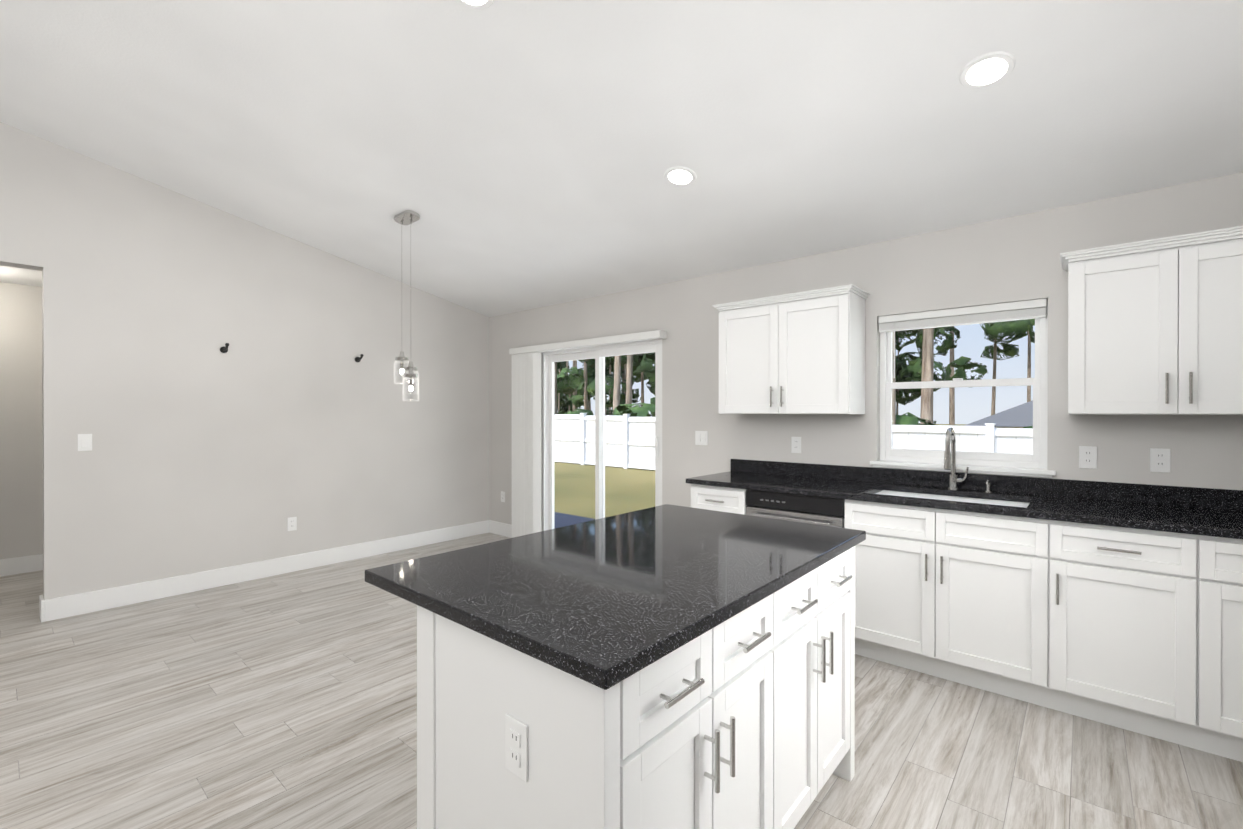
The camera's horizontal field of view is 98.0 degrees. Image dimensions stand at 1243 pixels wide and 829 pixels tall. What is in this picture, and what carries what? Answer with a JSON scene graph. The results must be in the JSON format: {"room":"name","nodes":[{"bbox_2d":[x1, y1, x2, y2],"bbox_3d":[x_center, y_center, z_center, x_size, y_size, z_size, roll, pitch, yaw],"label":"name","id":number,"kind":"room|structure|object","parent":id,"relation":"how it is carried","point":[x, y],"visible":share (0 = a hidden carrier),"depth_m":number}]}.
{"room":"kitchen","nodes":[
{"label":"kitchen","id":0,"kind":"room"},
{"bbox_2d":[0,282,42,559],"bbox_3d":[-5.946,0.049,3.703,0.150,2.600,3.800,0,0,41],"label":"wall","id":1,"kind":"structure","parent":0,"point":[21,479],"depth_m":4.57},
{"bbox_2d":[0,554,42,576],"bbox_3d":[-5.884,1.279,3.652,0.016,0.140,3.500,0,0,41],"label":"baseboard","id":2,"kind":"structure","parent":1,"relation":"attached to","point":[17,565],"depth_m":4.57},
{"bbox_2d":[0,122,488,599],"bbox_3d":[-3.679,-0.601,3.733,0.150,3.900,6.800,0,0,41],"label":"wall","id":3,"kind":"structure","parent":0,"point":[205,454],"depth_m":4.21},
{"bbox_2d":[78,434,91,450],"bbox_3d":[-3.637,0.189,3.660,0.012,0.115,0.070,0,0,41],"label":"light switch","id":4,"kind":"object","parent":3,"relation":"attached to","point":[84,442],"visible":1,"depth_m":3.66},
{"bbox_2d":[220,343,228,352],"bbox_3d":[-3.093,-0.520,4.219,0.109,0.073,0.051,0,0,41],"label":"wall hook","id":5,"kind":"object","parent":3,"relation":"attached to","point":[223,349],"visible":1,"depth_m":4.23},
{"bbox_2d":[39,520,487,621],"bbox_3d":[-2.642,1.276,4.834,0.039,0.140,3.486,0,0,41],"label":"baseboard","id":6,"kind":"structure","parent":3,"relation":"attached to","point":[77,604],"depth_m":4.29},
{"bbox_2d":[287,517,296,530],"bbox_3d":[-2.818,0.937,4.620,0.008,0.115,0.070,0,0,41],"label":"outlet","id":7,"kind":"object","parent":3,"relation":"attached to","point":[291,523],"visible":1,"depth_m":4.62},
{"bbox_2d":[355,354,363,361],"bbox_3d":[-2.422,-0.522,5.001,0.109,0.073,0.051,0,0,41],"label":"wall hook","id":8,"kind":"object","parent":3,"relation":"attached to","point":[357,359],"visible":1,"depth_m":5.01},
{"bbox_2d":[0,533,1242,828],"bbox_3d":[-1.914,1.403,2.226,8.200,0.100,6.800,0,0,41],"label":"floor","id":9,"kind":"structure","parent":0,"point":[284,701],"depth_m":2.27},
{"bbox_2d":[417,536,865,828],"bbox_3d":[0.190,0.913,1.690,0.682,0.883,1.405,0,0,41],"label":"kitchen island","id":10,"kind":"object","parent":9,"relation":"on","point":[666,666],"depth_m":1.25},
{"bbox_2d":[365,504,865,695],"bbox_3d":[0.096,0.454,1.771,0.920,0.034,1.450,0,0,41],"label":"island countertop","id":11,"kind":"structure","parent":10,"relation":"on","point":[593,601],"depth_m":1.43},
{"bbox_2d":[689,483,745,514],"bbox_3d":[0.815,0.907,3.763,0.418,0.883,0.607,0,0,41],"label":"base cabinet","id":12,"kind":"object","parent":9,"relation":"on","point":[723,499],"depth_m":3.52},
{"bbox_2d":[746,491,857,654],"bbox_3d":[1.203,0.908,3.430,0.729,0.883,0.607,0,0,41],"label":"dishwasher","id":13,"kind":"object","parent":9,"relation":"on","point":[842,513],"depth_m":3.12},
{"bbox_2d":[858,487,1069,713],"bbox_3d":[1.796,0.910,2.922,0.957,0.883,0.607,0,0,41],"label":"base cabinet","id":14,"kind":"object","parent":9,"relation":"on","point":[982,602],"depth_m":2.64},
{"bbox_2d":[686,471,1242,538],"bbox_3d":[1.815,0.451,2.888,3.098,0.032,0.633,0,0,41],"label":"countertop","id":15,"kind":"structure","parent":14,"relation":"on","point":[1210,521],"depth_m":2.62},
{"bbox_2d":[1070,523,1229,756],"bbox_3d":[2.287,0.911,2.501,0.584,0.883,0.607,0,0,41],"label":"base cabinet","id":16,"kind":"object","parent":9,"relation":"on","point":[1117,604],"depth_m":2.22},
{"bbox_2d":[1226,539,1242,761],"bbox_3d":[2.707,0.912,2.141,0.770,0.883,0.607,0,0,41],"label":"base cabinet","id":17,"kind":"object","parent":9,"relation":"on","point":[1234,585],"depth_m":2.07},
{"bbox_2d":[0,0,1242,316],"bbox_3d":[-1.914,-1.797,2.217,8.200,1.460,6.800,0,0,41],"label":"ceiling","id":18,"kind":"structure","parent":0,"point":[520,154],"depth_m":2.63},
{"bbox_2d":[394,210,419,400],"bbox_3d":[-1.557,-0.775,3.942,0.262,1.358,0.152,0,0,41],"label":"pendant light","id":19,"kind":"object","parent":18,"relation":"hanging from","point":[406,217],"visible":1,"depth_m":3.93},
{"bbox_2d":[457,0,493,9],"bbox_3d":[-0.566,-1.597,2.023,0.184,0.041,0.180,0,0,41],"label":"recessed light","id":20,"kind":"object","parent":18,"relation":"in","point":[479,4],"visible":1,"depth_m":2.08},
{"bbox_2d":[664,166,696,185],"bbox_3d":[0.329,-1.332,3.022,0.184,0.041,0.180,0,0,41],"label":"recessed light","id":21,"kind":"object","parent":18,"relation":"in","point":[680,176],"visible":1,"depth_m":3.01},
{"bbox_2d":[959,51,1015,88],"bbox_3d":[1.415,-1.329,2.091,0.184,0.041,0.180,0,0,41],"label":"recessed light","id":22,"kind":"object","parent":18,"relation":"in","point":[987,70],"visible":1,"depth_m":2.08},
{"bbox_2d":[489,172,1242,530],"bbox_3d":[0.895,0.038,4.194,6.500,2.620,0.150,0,0,41],"label":"wall","id":23,"kind":"structure","parent":0,"point":[1013,258],"depth_m":3.42},
{"bbox_2d":[488,520,511,537],"bbox_3d":[-1.159,1.273,5.848,0.850,0.140,0.016,0,0,41],"label":"baseboard","id":24,"kind":"structure","parent":23,"relation":"attached to","point":[503,529],"depth_m":6.00},
{"bbox_2d":[501,491,504,501],"bbox_3d":[-1.317,0.913,5.987,0.070,0.115,0.008,0,0,41],"label":"outlet","id":25,"kind":"object","parent":23,"relation":"attached to","point":[502,496],"visible":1,"depth_m":5.98},
{"bbox_2d":[509,330,666,537],"bbox_3d":[-0.408,0.308,5.141,1.990,2.015,0.101,0,0,41],"label":"vertical blinds","id":26,"kind":"object","parent":23,"relation":"attached to","point":[526,440],"visible":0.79,"depth_m":5.57},
{"bbox_2d":[542,339,661,530],"bbox_3d":[-0.203,0.350,5.110,1.540,1.990,0.119,0,0,41],"label":"sliding glass door","id":27,"kind":"structure","parent":23,"relation":"attached to","point":[598,354],"depth_m":5.10},
{"bbox_2d":[695,431,707,444],"bbox_3d":[0.637,0.188,4.308,0.116,0.115,0.012,0,0,41],"label":"light switch","id":28,"kind":"object","parent":23,"relation":"attached to","point":[701,437],"visible":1,"depth_m":4.31},
{"bbox_2d":[712,284,869,413],"bbox_3d":[1.123,-0.390,3.659,0.960,0.776,0.360,0,0,41],"label":"upper cabinet","id":29,"kind":"object","parent":23,"relation":"attached to","point":[803,352],"visible":1,"depth_m":3.49},
{"bbox_2d":[791,437,800,452],"bbox_3d":[1.230,0.214,3.802,0.070,0.115,0.008,0,0,41],"label":"outlet","id":30,"kind":"object","parent":23,"relation":"attached to","point":[795,444],"visible":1,"depth_m":3.80},
{"bbox_2d":[870,300,1055,477],"bbox_3d":[1.996,-0.146,3.219,0.930,0.966,0.165,0,0,41],"label":"kitchen window","id":31,"kind":"structure","parent":23,"relation":"in","point":[1034,464],"depth_m":3.15},
{"bbox_2d":[879,299,1046,377],"bbox_3d":[1.984,-0.428,3.203,0.848,0.398,0.051,0,0,41],"label":"window blinds","id":32,"kind":"object","parent":31,"relation":"attached to","point":[1018,310],"visible":1,"depth_m":3.16},
{"bbox_2d":[731,459,1242,510],"bbox_3d":[2.014,0.388,3.119,3.098,0.094,0.022,0,0,41],"label":"backsplash","id":33,"kind":"structure","parent":23,"relation":"attached to","point":[1224,499],"depth_m":2.96},
{"bbox_2d":[1079,446,1096,468],"bbox_3d":[2.411,0.222,2.790,0.070,0.115,0.008,0,0,41],"label":"outlet","id":34,"kind":"object","parent":23,"relation":"attached to","point":[1088,457],"visible":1,"depth_m":2.79},
{"bbox_2d":[1060,226,1242,414],"bbox_3d":[2.520,-0.387,2.462,0.800,0.776,0.360,0,0,41],"label":"upper cabinet","id":35,"kind":"object","parent":23,"relation":"attached to","point":[1155,326],"visible":1,"depth_m":2.40},
{"bbox_2d":[1150,448,1170,472],"bbox_3d":[2.612,0.222,2.617,0.070,0.115,0.008,0,0,41],"label":"electrical outlet","id":36,"kind":"object","parent":23,"relation":"attached to","point":[1160,459],"visible":1,"depth_m":2.62},
{"label":"outside","id":37,"kind":"structure","parent":0,"visible":0},
{"bbox_2d":[554,424,966,518],"bbox_3d":[31.622,1.706,37.129,150.000,0.300,89.850,0,0,41],"label":"ground","id":38,"kind":"structure","parent":37,"point":[629,482],"depth_m":11.71},
{"bbox_2d":[554,512,594,528],"bbox_3d":[-0.868,1.622,7.981,1.500,0.029,1.100,0,0,41],"label":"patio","id":39,"kind":"structure","parent":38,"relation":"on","point":[563,518],"depth_m":8.26},
{"bbox_2d":[554,413,1032,469],"bbox_3d":[6.954,0.723,10.250,75.680,1.855,0.160,0,0,41],"label":"fence","id":40,"kind":"object","parent":38,"relation":"on","point":[576,440],"depth_m":15.68},
{"bbox_2d":[554,319,1034,427],"bbox_3d":[19.710,-9.594,33.511,129.225,23.365,51.953,0,0,41],"label":"trees","id":41,"kind":"object","parent":38,"relation":"on","point":[635,367],"depth_m":29.97},
{"bbox_2d":[964,400,1032,427],"bbox_3d":[30.896,0.189,34.357,14.300,2.750,9.800,0,0,41],"label":"neighbor house","id":42,"kind":"structure","parent":38,"relation":"on","point":[1003,416],"depth_m":34.88}
]}

